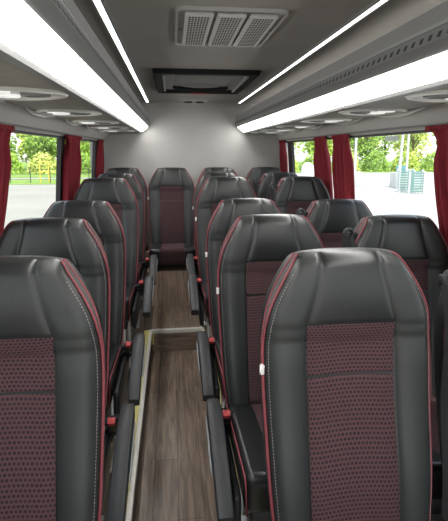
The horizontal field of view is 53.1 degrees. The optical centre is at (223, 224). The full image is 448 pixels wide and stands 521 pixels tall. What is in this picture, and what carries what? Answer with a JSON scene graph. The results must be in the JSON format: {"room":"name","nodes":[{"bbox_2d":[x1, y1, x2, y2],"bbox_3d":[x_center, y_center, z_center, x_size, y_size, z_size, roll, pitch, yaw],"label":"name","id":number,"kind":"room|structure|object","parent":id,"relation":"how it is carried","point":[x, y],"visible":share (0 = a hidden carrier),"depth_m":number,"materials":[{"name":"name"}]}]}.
{"room":"vehicle interior","nodes":[
{"label":"vehicle interior","id":0,"kind":"room"},
{"bbox_2d":[0,102,108,140],"bbox_3d":[-1.022,0.275,1.942,0.230,2.265,6.550,-1,9,-6],"label":"wall","id":1,"kind":"structure","parent":0,"point":[9,113],"depth_m":2.57,"materials":[{"name":"grey plastic"}]},
{"bbox_2d":[0,122,102,139],"bbox_3d":[-1.012,-0.456,1.973,0.014,0.014,6.245,-1,9,-6],"label":"rail","id":2,"kind":"object","parent":1,"relation":"attached to","point":[16,125],"visible":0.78,"depth_m":2.66,"materials":[{"name":"grey"}]},
{"bbox_2d":[0,124,15,233],"bbox_3d":[-1.025,-0.060,1.930,0.109,0.751,0.596,-1,9,-6],"label":"window curtain","id":3,"kind":"object","parent":2,"relation":"hanging from","point":[5,130],"visible":0.91,"depth_m":2.07,"materials":[{"name":"red fabric"}]},
{"bbox_2d":[62,134,81,200],"bbox_3d":[-1.219,-0.334,3.584,0.107,0.750,0.563,-1,9,-6],"label":"window curtain","id":4,"kind":"object","parent":2,"relation":"hanging from","point":[71,165],"visible":0.7,"depth_m":3.40,"materials":[{"name":"red fabric"}]},
{"bbox_2d":[96,140,103,177],"bbox_3d":[-1.374,-0.557,4.938,0.111,0.750,0.246,-1,9,-6],"label":"window curtain","id":5,"kind":"object","parent":2,"relation":"hanging from","point":[100,146],"visible":0.59,"depth_m":4.83,"materials":[{"name":"red fabric"}]},
{"bbox_2d":[12,130,97,201],"bbox_3d":[-1.057,-0.025,1.888,0.098,0.778,6.550,-1,9,-6],"label":"trim","id":6,"kind":"structure","parent":1,"relation":"attached to","point":[60,139],"depth_m":3.29,"materials":[{"name":"black rubber"}]},
{"bbox_2d":[0,0,150,132],"bbox_3d":[-0.714,-0.630,2.027,0.473,0.233,6.140,-1,9,-6],"label":"luggage rack","id":7,"kind":"object","parent":1,"relation":"attached to","point":[53,63],"visible":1,"depth_m":1.37,"materials":[{"name":"grey plastic"}]},
{"bbox_2d":[0,91,10,94],"bbox_3d":[-0.773,-0.450,1.519,0.092,0.011,0.080,-1,9,-6],"label":"reading lamp","id":8,"kind":"object","parent":7,"relation":"on","point":[1,92],"depth_m":1.52,"materials":[{"name":"white plastic"}]},
{"bbox_2d":[0,94,20,97],"bbox_3d":[-0.785,-0.468,1.627,0.092,0.011,0.080,-1,9,-6],"label":"reading lamp","id":9,"kind":"object","parent":7,"relation":"on","point":[8,95],"depth_m":1.61,"materials":[{"name":"white plastic"}]},
{"bbox_2d":[101,307,153,520],"bbox_3d":[-0.763,1.294,2.140,0.671,0.190,6.550,-1,9,-6],"label":"trim","id":10,"kind":"structure","parent":1,"relation":"attached to","point":[148,324],"depth_m":2.61,"materials":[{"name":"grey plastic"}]},
{"bbox_2d":[0,255,105,520],"bbox_3d":[-0.485,0.757,0.964,0.629,1.247,0.831,-1,9,-6],"label":"passenger seat","id":11,"kind":"object","parent":10,"relation":"on","point":[53,361],"visible":1,"depth_m":1.17,"materials":[{"name":"black leather"}]},
{"bbox_2d":[0,217,135,520],"bbox_3d":[-0.649,0.641,1.670,0.629,1.247,0.831,-1,9,-6],"label":"passenger seat","id":12,"kind":"object","parent":10,"relation":"on","point":[75,240],"visible":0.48,"depth_m":1.84,"materials":[{"name":"black leather"}]},
{"bbox_2d":[43,200,145,472],"bbox_3d":[-0.732,0.527,2.356,0.629,1.247,0.831,-1,9,-6],"label":"passenger seat","id":13,"kind":"object","parent":10,"relation":"on","point":[102,217],"visible":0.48,"depth_m":2.54,"materials":[{"name":"black leather"}]},
{"bbox_2d":[106,343,121,406],"bbox_3d":[-0.779,0.758,2.299,0.458,0.186,0.510,-1,9,-6],"label":"seat cushion","id":14,"kind":"object","parent":13,"relation":"on","point":[115,356],"depth_m":2.24,"materials":[{"name":"black leather"}]},
{"bbox_2d":[128,300,145,373],"bbox_3d":[-0.976,0.893,3.741,0.601,0.078,1.368,-1,9,-6],"label":"trim","id":15,"kind":"structure","parent":1,"relation":"attached to","point":[140,330],"depth_m":3.73,"materials":[{"name":"brown plastic"}]},
{"bbox_2d":[73,177,153,368],"bbox_3d":[-0.824,0.305,3.226,0.629,1.247,0.831,-1,9,-6],"label":"passenger seat","id":16,"kind":"object","parent":15,"relation":"on","point":[117,192],"visible":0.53,"depth_m":3.41,"materials":[{"name":"black leather"}]},
{"bbox_2d":[124,284,135,320],"bbox_3d":[-0.872,0.535,3.170,0.458,0.186,0.510,-1,9,-6],"label":"seat cushion","id":17,"kind":"object","parent":16,"relation":"on","point":[130,292],"depth_m":3.03,"materials":[{"name":"black leather"}]},
{"bbox_2d":[97,173,157,328],"bbox_3d":[-0.899,0.191,3.913,0.629,1.247,0.831,-1,9,-6],"label":"passenger seat","id":18,"kind":"object","parent":15,"relation":"on","point":[151,263],"visible":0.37,"depth_m":4.10,"materials":[{"name":"black leather"}]},
{"bbox_2d":[136,262,142,289],"bbox_3d":[-0.946,0.421,3.857,0.458,0.186,0.510,-1,9,-6],"label":"seat cushion","id":19,"kind":"object","parent":18,"relation":"on","point":[140,264],"depth_m":3.76,"materials":[{"name":"black leather"}]},
{"bbox_2d":[135,349,216,520],"bbox_3d":[-0.124,1.524,1.482,0.482,0.050,5.040,-1,9,-6],"label":"floor","id":20,"kind":"structure","parent":0,"point":[176,483],"depth_m":2.63,"materials":[{"name":"brown wood"}]},
{"bbox_3d":[0.570,1.269,2.291,1.127,0.190,6.550,-1,9,-6],"label":"trim","id":21,"kind":"structure","parent":20,"relation":"on","visible":0},
{"bbox_2d":[196,198,280,462],"bbox_3d":[0.133,0.513,2.450,0.601,1.250,0.866,-1,9,-6],"label":"passenger seat","id":22,"kind":"object","parent":21,"relation":"on","point":[227,211],"visible":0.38,"depth_m":2.63,"materials":[{"name":"black leather"}]},
{"bbox_2d":[214,338,224,398],"bbox_3d":[0.187,0.740,2.409,0.458,0.186,0.510,-1,9,-6],"label":"seat cushion","id":23,"kind":"object","parent":22,"relation":"on","point":[217,349],"depth_m":2.28,"materials":[{"name":"black leather"}]},
{"bbox_2d":[206,214,323,520],"bbox_3d":[0.210,0.626,1.763,0.601,1.250,0.866,-1,9,-6],"label":"passenger seat","id":24,"kind":"object","parent":21,"relation":"on","point":[254,248],"visible":0.6,"depth_m":1.94,"materials":[{"name":"black leather"}]},
{"bbox_2d":[229,406,270,512],"bbox_3d":[0.264,0.853,1.722,0.458,0.186,0.510,-1,9,-6],"label":"seat cushion","id":25,"kind":"object","parent":24,"relation":"on","point":[246,438],"depth_m":1.57,"materials":[{"name":"black leather"}]},
{"bbox_2d":[296,199,372,247],"bbox_3d":[0.713,0.507,2.555,0.563,1.250,0.783,-1,9,-6],"label":"passenger seat","id":26,"kind":"object","parent":21,"relation":"on","point":[329,218],"visible":0.25,"depth_m":2.71,"materials":[{"name":"black leather"}]},
{"bbox_2d":[259,247,431,520],"bbox_3d":[0.345,0.743,1.054,0.601,1.250,0.866,-1,9,-6],"label":"passenger seat","id":27,"kind":"object","parent":21,"relation":"on","point":[344,344],"visible":1,"depth_m":1.26,"materials":[{"name":"black leather"}]},
{"bbox_2d":[342,214,447,520],"bbox_3d":[0.810,0.620,1.871,0.563,1.250,0.783,-1,9,-6],"label":"passenger seat","id":28,"kind":"object","parent":21,"relation":"on","point":[416,239],"visible":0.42,"depth_m":2.03,"materials":[{"name":"black leather"}]},
{"bbox_2d":[432,396,442,499],"bbox_3d":[0.850,0.854,1.790,0.458,0.186,0.510,-1,9,-6],"label":"seat cushion","id":29,"kind":"object","parent":28,"relation":"on","point":[437,476],"depth_m":1.56,"materials":[{"name":"black leather"}]},
{"bbox_2d":[434,270,447,520],"bbox_3d":[0.911,0.738,1.157,0.563,1.250,0.783,-1,9,-6],"label":"passenger seat","id":30,"kind":"object","parent":21,"relation":"on","point":[441,315],"visible":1,"depth_m":1.32,"materials":[{"name":"black leather"}]},
{"bbox_3d":[0.406,0.867,3.898,1.057,0.078,1.368,-1,9,-6],"label":"trim","id":31,"kind":"structure","parent":21,"relation":"on","visible":0},
{"bbox_2d":[186,173,236,325],"bbox_3d":[-0.053,0.177,4.005,0.601,1.250,0.866,-1,9,-6],"label":"passenger seat","id":32,"kind":"object","parent":31,"relation":"on","point":[191,261],"visible":0.23,"depth_m":4.18,"materials":[{"name":"black leather"}]},
{"bbox_2d":[188,177,256,360],"bbox_3d":[0.016,0.290,3.318,0.601,1.250,0.866,-1,9,-6],"label":"passenger seat","id":33,"kind":"object","parent":31,"relation":"on","point":[214,190],"visible":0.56,"depth_m":3.50,"materials":[{"name":"black leather"}]},
{"bbox_2d":[201,281,209,317],"bbox_3d":[0.070,0.517,3.276,0.458,0.186,0.510,-1,9,-6],"label":"seat cushion","id":34,"kind":"object","parent":33,"relation":"on","point":[204,285],"depth_m":3.05,"materials":[{"name":"black leather"}]},
{"bbox_2d":[253,172,296,198],"bbox_3d":[0.549,0.159,4.111,0.563,1.250,0.783,-1,9,-6],"label":"passenger seat","id":35,"kind":"object","parent":31,"relation":"on","point":[260,187],"visible":0.17,"depth_m":4.25,"materials":[{"name":"black leather"}]},
{"bbox_2d":[269,176,330,214],"bbox_3d":[0.633,0.273,3.425,0.563,1.250,0.783,-1,9,-6],"label":"passenger seat","id":36,"kind":"object","parent":31,"relation":"on","point":[292,193],"visible":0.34,"depth_m":3.58,"materials":[{"name":"black leather"}]},
{"bbox_2d":[151,305,201,329],"bbox_3d":[-0.495,0.852,4.659,0.442,0.140,1.530,-1,9,-6],"label":"floor","id":37,"kind":"structure","parent":0,"point":[163,316],"depth_m":4.15,"materials":[{"name":"brown wood"}]},
{"bbox_2d":[152,332,197,351],"bbox_3d":[-0.408,1.016,3.909,0.442,0.160,0.011,-1,9,-6],"label":"trim","id":38,"kind":"structure","parent":37,"relation":"attached to","point":[186,340],"depth_m":3.90,"materials":[{"name":"brown wood"}]},
{"bbox_2d":[126,326,237,509],"bbox_3d":[-0.124,1.369,1.461,0.566,0.123,5.050,-1,9,-6],"label":"trim","id":39,"kind":"structure","parent":37,"relation":"attached to","point":[146,332],"depth_m":2.91,"materials":[{"name":"yellow metal"}]},
{"bbox_2d":[125,327,204,520],"bbox_3d":[-0.124,1.323,1.450,0.478,0.033,5.042,-1,9,-6],"label":"trim","id":40,"kind":"structure","parent":39,"relation":"attached to","point":[129,511],"depth_m":2.63,"materials":[{"name":"white metal"}]},
{"bbox_2d":[90,104,288,250],"bbox_3d":[-0.358,-0.288,5.287,2.320,2.285,0.040,-1,9,-6],"label":"wall","id":41,"kind":"structure","parent":0,"point":[194,140],"depth_m":5.15,"materials":[{"name":"grey plastic"}]},
{"bbox_2d":[141,251,198,306],"bbox_3d":[-0.303,0.553,4.938,2.200,0.360,0.930,-1,9,-6],"label":"floor","id":42,"kind":"structure","parent":41,"relation":"attached to","point":[171,285],"depth_m":4.45,"materials":[{"name":"brown wood"}]},
{"bbox_2d":[106,168,147,260],"bbox_3d":[-1.046,-0.103,4.566,0.509,0.935,0.765,-1,9,-6],"label":"passenger seat","id":43,"kind":"object","parent":42,"relation":"on","point":[134,171],"visible":0.23,"depth_m":4.77,"materials":[{"name":"black leather"}]},
{"bbox_2d":[143,244,145,260],"bbox_3d":[-1.030,0.286,4.508,0.458,0.186,0.510,-1,9,-6],"label":"seat cushion","id":44,"kind":"object","parent":43,"relation":"on","point":[144,252],"depth_m":4.54,"materials":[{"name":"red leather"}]},
{"bbox_2d":[148,167,195,265],"bbox_3d":[-0.538,-0.112,4.623,0.509,0.935,0.765,-1,9,-6],"label":"passenger seat","id":45,"kind":"object","parent":42,"relation":"on","point":[171,189],"visible":0.93,"depth_m":4.80,"materials":[{"name":"black leather"}]},
{"bbox_2d":[149,243,195,265],"bbox_3d":[-0.522,0.277,4.566,0.458,0.186,0.510,-1,9,-6],"label":"seat cushion","id":46,"kind":"object","parent":45,"relation":"on","point":[168,254],"depth_m":4.33,"materials":[{"name":"red fabric"}]},
{"bbox_2d":[197,167,237,181],"bbox_3d":[-0.031,-0.122,4.681,0.509,0.935,0.765,-1,9,-6],"label":"passenger seat","id":47,"kind":"object","parent":42,"relation":"on","point":[210,169],"visible":0.18,"depth_m":4.86,"materials":[{"name":"black leather"}]},
{"bbox_2d":[246,167,281,187],"bbox_3d":[0.491,-0.132,4.739,0.509,0.935,0.765,-1,9,-6],"label":"passenger seat","id":48,"kind":"object","parent":42,"relation":"on","point":[256,172],"visible":0.16,"depth_m":4.91,"materials":[{"name":"black leather"}]},
{"bbox_2d":[140,102,253,107],"bbox_3d":[-0.353,-1.354,5.066,1.400,0.050,0.050,-1,9,-6],"label":"trim","id":49,"kind":"structure","parent":41,"relation":"attached to","point":[144,104],"depth_m":5.08,"materials":[{"name":"grey plastic"}]},
{"bbox_2d":[73,0,445,103],"bbox_3d":[0.014,-0.870,1.893,2.320,0.030,6.590,-1,9,-6],"label":"ceiling","id":50,"kind":"structure","parent":0,"point":[145,28],"depth_m":2.18,"materials":[{"name":"grey plastic"}]},
{"bbox_2d":[90,0,149,102],"bbox_3d":[-0.495,-0.861,1.966,0.045,0.011,6.045,-1,9,-6],"label":"ceiling light strip","id":51,"kind":"object","parent":50,"relation":"attached to","point":[100,7],"visible":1,"depth_m":2.14,"materials":[{"name":"white plastic"}]},
{"bbox_2d":[179,99,208,102],"bbox_3d":[-0.320,-1.318,4.775,0.320,0.026,0.150,-1,9,-6],"label":"recessed light","id":52,"kind":"object","parent":50,"relation":"in","point":[181,100],"visible":1,"depth_m":4.73,"materials":[{"name":"grey plastic"}]},
{"bbox_2d":[152,68,260,94],"bbox_3d":[-0.170,-1.088,3.494,0.730,0.062,1.070,-1,9,-6],"label":"roof hatch","id":53,"kind":"object","parent":50,"relation":"attached to","point":[167,80],"visible":1,"depth_m":3.34,"materials":[{"name":"black plastic"}]},
{"bbox_2d":[174,5,288,47],"bbox_3d":[0.004,-0.860,1.986,0.444,0.020,0.600,-1,9,-6],"label":"ceiling vent","id":54,"kind":"object","parent":50,"relation":"in","point":[212,26],"visible":1,"depth_m":1.86,"materials":[{"name":"grey plastic"}]},
{"bbox_2d":[182,11,213,45],"bbox_3d":[-0.123,-0.855,1.972,0.112,0.014,0.504,-1,9,-6],"label":"grille","id":55,"kind":"object","parent":54,"relation":"attached to","point":[197,26],"depth_m":1.91,"materials":[{"name":"grey plastic"}]},
{"bbox_2d":[208,13,246,45],"bbox_3d":[0.004,-0.857,1.986,0.112,0.014,0.504,-1,9,-6],"label":"grille","id":56,"kind":"object","parent":54,"relation":"attached to","point":[225,29],"depth_m":1.92,"materials":[{"name":"grey plastic"}]},
{"bbox_2d":[234,14,278,46],"bbox_3d":[0.131,-0.859,2.000,0.112,0.014,0.504,-1,9,-6],"label":"grille","id":57,"kind":"object","parent":54,"relation":"attached to","point":[255,27],"depth_m":1.93,"materials":[{"name":"grey plastic"}]},
{"bbox_2d":[237,0,390,103],"bbox_3d":[0.510,-0.880,2.079,0.044,0.011,6.045,-1,9,-6],"label":"ceiling light strip","id":58,"kind":"object","parent":50,"relation":"attached to","point":[375,5],"visible":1,"depth_m":2.14,"materials":[{"name":"white plastic"}]},
{"bbox_2d":[274,104,447,140],"bbox_3d":[1.055,0.236,2.176,0.230,2.265,6.550,-1,9,-6],"label":"wall","id":59,"kind":"structure","parent":0,"point":[438,113],"depth_m":2.64,"materials":[{"name":"grey plastic"}]},
{"bbox_2d":[234,0,447,134],"bbox_3d":[0.703,-0.657,2.187,0.473,0.233,6.140,-1,9,-6],"label":"luggage rack","id":60,"kind":"object","parent":59,"relation":"attached to","point":[403,71],"visible":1,"depth_m":1.81,"materials":[{"name":"grey plastic"}]},
{"bbox_2d":[377,111,394,112],"bbox_3d":[0.817,-0.572,2.255,0.092,0.011,0.080,-1,9,-6],"label":"reading lamp","id":61,"kind":"object","parent":60,"relation":"on","point":[377,111],"depth_m":2.24,"materials":[{"name":"white plastic"}]},
{"bbox_2d":[286,130,431,173],"bbox_3d":[1.091,-0.065,2.131,0.098,0.778,6.550,-1,9,-6],"label":"trim","id":62,"kind":"structure","parent":59,"relation":"attached to","point":[291,155],"depth_m":4.14,"materials":[{"name":"black rubber"}]},
{"bbox_2d":[281,122,447,139],"bbox_3d":[1.011,-0.493,2.201,0.014,0.014,6.245,-1,9,-6],"label":"rail","id":63,"kind":"object","parent":59,"relation":"attached to","point":[442,123],"visible":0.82,"depth_m":2.71,"materials":[{"name":"grey"}]},
{"bbox_2d":[279,140,287,171],"bbox_3d":[0.697,-0.598,5.182,0.110,0.750,0.266,-1,9,-6],"label":"window curtain","id":64,"kind":"object","parent":63,"relation":"hanging from","point":[282,143],"visible":0.62,"depth_m":5.08,"materials":[{"name":"red fabric"}]},
{"bbox_2d":[313,136,332,198],"bbox_3d":[0.857,-0.372,3.816,0.111,0.750,0.409,-1,9,-6],"label":"window curtain","id":65,"kind":"object","parent":63,"relation":"hanging from","point":[322,169],"visible":0.66,"depth_m":3.72,"materials":[{"name":"red fabric"}]},
{"bbox_2d":[331,134,354,198],"bbox_3d":[0.907,-0.301,3.388,0.108,0.750,0.380,-1,9,-6],"label":"window curtain","id":66,"kind":"object","parent":63,"relation":"hanging from","point":[342,158],"visible":0.66,"depth_m":3.33,"materials":[{"name":"red fabric"}]},
{"bbox_2d":[425,124,447,245],"bbox_3d":[1.067,-0.075,2.020,0.106,0.750,0.534,-1,9,-6],"label":"window curtain","id":67,"kind":"object","parent":63,"relation":"hanging from","point":[440,166],"visible":0.91,"depth_m":2.11,"materials":[{"name":"red fabric"}]},
{"bbox_3d":[1.020,-0.184,2.822,0.060,0.764,1.340,-1,9,-6],"label":"window","id":68,"kind":"structure","parent":59,"relation":"in","visible":0},
{"bbox_2d":[385,136,398,140],"bbox_3d":[0.999,-0.515,2.668,0.001,0.030,0.170,-1,9,-6],"label":"window sticker","id":69,"kind":"object","parent":68,"relation":"attached to","point":[387,138],"visible":1,"depth_m":2.67,"materials":[{"name":"white"}]},
{"label":"outside","id":70,"kind":"structure","parent":0,"visible":0},
{"bbox_2d":[4,159,90,227],"bbox_3d":[7.507,-8.119,65.842,210.000,0.200,190.000,-1,9,-6],"label":"ground","id":71,"kind":"structure","parent":70,"point":[24,201],"depth_m":24.03,"materials":[{"name":"concrete"}]},
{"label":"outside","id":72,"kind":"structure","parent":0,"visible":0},
{"bbox_2d":[295,158,438,227],"bbox_3d":[54.202,-9.043,71.109,116.000,0.106,190.000,-1,9,-6],"label":"ground","id":73,"kind":"structure","parent":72,"point":[375,192],"depth_m":25.53,"materials":[{"name":"concrete"}]},
{"bbox_2d":[301,162,313,176],"bbox_3d":[8.222,-5.377,43.934,1.280,1.530,1.280,-1,9,-6],"label":"storage tank","id":74,"kind":"object","parent":73,"relation":"on","point":[307,169],"visible":0.79,"depth_m":43.44,"materials":[{"name":"white plastic"}]},
{"bbox_2d":[354,138,362,186],"bbox_3d":[9.590,-6.911,33.127,1.350,8.080,0.900,-1,9,-6],"label":"lamp post","id":75,"kind":"object","parent":73,"relation":"on","point":[358,175],"visible":0.27,"depth_m":33.31,"materials":[{"name":"grey metal"}]},
{"bbox_2d":[389,135,405,187],"bbox_3d":[12.593,-6.719,31.977,1.050,8.084,0.900,-1,9,-6],"label":"lamp post","id":76,"kind":"object","parent":73,"relation":"on","point":[393,175],"visible":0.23,"depth_m":32.21,"materials":[{"name":"grey metal"}]},
{"bbox_2d":[405,134,411,169],"bbox_3d":[15.153,-7.589,37.232,1.350,8.080,0.900,-1,9,-6],"label":"lamp post","id":77,"kind":"object","parent":73,"relation":"on","point":[408,137],"visible":0.12,"depth_m":37.40,"materials":[{"name":"grey metal"}]},
{"bbox_2d":[396,169,423,188],"bbox_3d":[12.646,-3.099,30.541,1.200,1.400,1.300,-1,9,-6],"label":"crate","id":78,"kind":"object","parent":73,"relation":"on","point":[397,178],"visible":0.44,"depth_m":30.95,"materials":[{"name":"teal paint"}]},
{"bbox_2d":[398,170,425,193],"bbox_3d":[11.834,-2.723,28.265,1.050,1.400,1.300,-1,9,-6],"label":"crate","id":79,"kind":"object","parent":73,"relation":"on","point":[411,180],"visible":0.98,"depth_m":27.76,"materials":[{"name":"teal paint"}]},
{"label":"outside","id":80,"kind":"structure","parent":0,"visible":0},
{"bbox_2d":[9,161,433,184],"bbox_3d":[16.475,-9.804,75.276,170.000,0.050,73.000,-1,9,-6],"label":"lawn","id":81,"kind":"structure","parent":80,"point":[43,175],"depth_m":47.82,"materials":[{"name":"green plant"}]},
{"bbox_2d":[10,135,19,156],"bbox_3d":[-36.954,-14.665,74.927,5.288,9.965,5.241,-1,9,-6],"label":"tree","id":82,"kind":"object","parent":81,"relation":"on","point":[12,145],"visible":0.15,"depth_m":75.30,"materials":[{"name":"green plant"}]},
{"bbox_2d":[11,153,25,173],"bbox_3d":[-25.084,-7.211,52.015,3.842,2.756,2.783,-1,9,-6],"label":"bush","id":83,"kind":"object","parent":81,"relation":"on","point":[15,159],"visible":0.48,"depth_m":51.78,"materials":[{"name":"green plant"}]},
{"bbox_2d":[15,133,45,168],"bbox_3d":[-27.291,-11.569,63.298,4.376,7.649,4.736,7,12,37],"label":"tree","id":84,"kind":"object","parent":81,"relation":"on","point":[22,145],"visible":0.16,"depth_m":61.85,"materials":[{"name":"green plant"}]},
{"bbox_2d":[24,135,56,170],"bbox_3d":[-23.036,-10.700,56.955,4.489,8.002,5.289,-1,9,-6],"label":"tree","id":85,"kind":"object","parent":81,"relation":"on","point":[43,144],"visible":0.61,"depth_m":55.90,"materials":[{"name":"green plant"}]},
{"bbox_2d":[27,152,55,173],"bbox_3d":[-21.189,-7.243,52.455,3.803,2.702,2.719,-1,9,-6],"label":"tree","id":86,"kind":"object","parent":81,"relation":"on","point":[40,156],"visible":0.81,"depth_m":51.88,"materials":[{"name":"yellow plant"}]},
{"bbox_2d":[38,161,49,181],"bbox_3d":[-14.968,-4.436,37.317,0.800,1.750,0.100,-1,9,-6],"label":"frame","id":87,"kind":"object","parent":81,"relation":"on","point":[38,161],"visible":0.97,"depth_m":37.26,"materials":[{"name":"yellow paint"}]},
{"bbox_2d":[10,167,89,182],"bbox_3d":[-18.770,-3.987,36.133,25.035,1.250,0.061,-1,9,-6],"label":"wire fence","id":88,"kind":"object","parent":81,"relation":"on","point":[29,169],"visible":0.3,"depth_m":36.45,"materials":[{"name":"grey metal"}]},
{"bbox_2d":[80,141,89,162],"bbox_3d":[-17.136,-10.490,57.420,4.488,7.436,4.178,-1,9,-6],"label":"tree","id":89,"kind":"object","parent":81,"relation":"on","point":[85,146],"visible":0.09,"depth_m":56.63,"materials":[{"name":"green plant"}]},
{"bbox_2d":[81,153,90,172],"bbox_3d":[-17.136,-7.353,52.913,3.841,2.749,2.863,-1,9,-6],"label":"bush","id":90,"kind":"object","parent":81,"relation":"on","point":[84,163],"visible":0.27,"depth_m":52.59,"materials":[{"name":"green plant"}]},
{"bbox_2d":[294,142,300,155],"bbox_3d":[12.541,-17.390,82.074,5.446,13.011,5.362,-1,9,-6],"label":"tree","id":91,"kind":"object","parent":81,"relation":"on","point":[299,144],"visible":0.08,"depth_m":82.62,"materials":[{"name":"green plant"}]},
{"bbox_2d":[295,159,299,171],"bbox_3d":[7.606,-7.977,56.185,3.818,3.004,2.729,-1,9,-6],"label":"bush","id":92,"kind":"object","parent":81,"relation":"on","point":[296,161],"visible":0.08,"depth_m":55.97,"materials":[{"name":"green plant"}]},
{"bbox_2d":[300,152,313,171],"bbox_3d":[11.586,-8.001,56.605,3.857,2.888,2.778,-1,9,-6],"label":"bush","id":93,"kind":"object","parent":81,"relation":"on","point":[309,158],"visible":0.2,"depth_m":56.27,"materials":[{"name":"green plant"}]},
{"bbox_2d":[301,140,332,154],"bbox_3d":[12.853,-12.428,62.135,5.391,9.722,4.570,-1,9,-6],"label":"tree","id":94,"kind":"object","parent":81,"relation":"on","point":[309,144],"visible":0.16,"depth_m":61.46,"materials":[{"name":"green plant"}]},
{"bbox_2d":[306,140,332,157],"bbox_3d":[15.081,-13.896,69.756,5.630,10.133,4.999,-1,9,-6],"label":"tree","id":95,"kind":"object","parent":81,"relation":"on","point":[329,145],"visible":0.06,"depth_m":70.22,"materials":[{"name":"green plant"}]},
{"bbox_2d":[331,153,360,170],"bbox_3d":[15.567,-8.092,57.069,3.914,2.843,2.860,-1,9,-6],"label":"bush","id":96,"kind":"object","parent":81,"relation":"on","point":[357,163],"visible":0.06,"depth_m":56.90,"materials":[{"name":"green plant"}]},
{"bbox_2d":[350,137,380,161],"bbox_3d":[22.486,-14.196,70.702,5.108,10.416,6.052,9,13,42],"label":"tree","id":97,"kind":"object","parent":81,"relation":"on","point":[377,146],"visible":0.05,"depth_m":70.66,"materials":[{"name":"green plant"}]},
{"bbox_2d":[350,136,381,169],"bbox_3d":[20.122,-12.451,62.062,5.884,9.790,5.572,-1,9,-6],"label":"tree","id":98,"kind":"object","parent":81,"relation":"on","point":[364,151],"visible":0.19,"depth_m":61.43,"materials":[{"name":"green plant"}]},
{"bbox_2d":[361,151,390,171],"bbox_3d":[19.496,-8.132,57.511,4.104,2.869,2.791,-1,9,-6],"label":"bush","id":99,"kind":"object","parent":81,"relation":"on","point":[376,157],"visible":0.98,"depth_m":57.06,"materials":[{"name":"green plant"}]},
{"bbox_2d":[373,135,395,164],"bbox_3d":[29.909,-17.761,83.976,5.815,13.122,5.347,-1,9,-6],"label":"tree","id":100,"kind":"object","parent":81,"relation":"on","point":[382,139],"visible":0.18,"depth_m":84.15,"materials":[{"name":"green plant"}]},
{"bbox_2d":[390,151,419,170],"bbox_3d":[23.497,-8.274,58.009,3.912,2.862,2.815,-1,9,-6],"label":"bush","id":101,"kind":"object","parent":81,"relation":"on","point":[415,163],"visible":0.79,"depth_m":57.77,"materials":[{"name":"green plant"}]},
{"bbox_2d":[390,133,421,158],"bbox_3d":[29.263,-14.139,71.232,4.737,10.132,5.419,6,11,33],"label":"tree","id":102,"kind":"object","parent":81,"relation":"on","point":[410,146],"visible":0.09,"depth_m":70.76,"materials":[{"name":"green plant"}]},
{"bbox_2d":[392,133,433,168],"bbox_3d":[26.527,-12.859,63.263,5.912,10.203,5.059,3,10,19],"label":"tree","id":103,"kind":"object","parent":81,"relation":"on","point":[419,156],"visible":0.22,"depth_m":63.24,"materials":[{"name":"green plant"}]},
{"bbox_2d":[419,151,435,170],"bbox_3d":[27.459,-8.320,58.448,3.929,2.897,2.792,-1,9,-6],"label":"bush","id":104,"kind":"object","parent":81,"relation":"on","point":[427,158],"visible":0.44,"depth_m":58.27,"materials":[{"name":"green plant"}]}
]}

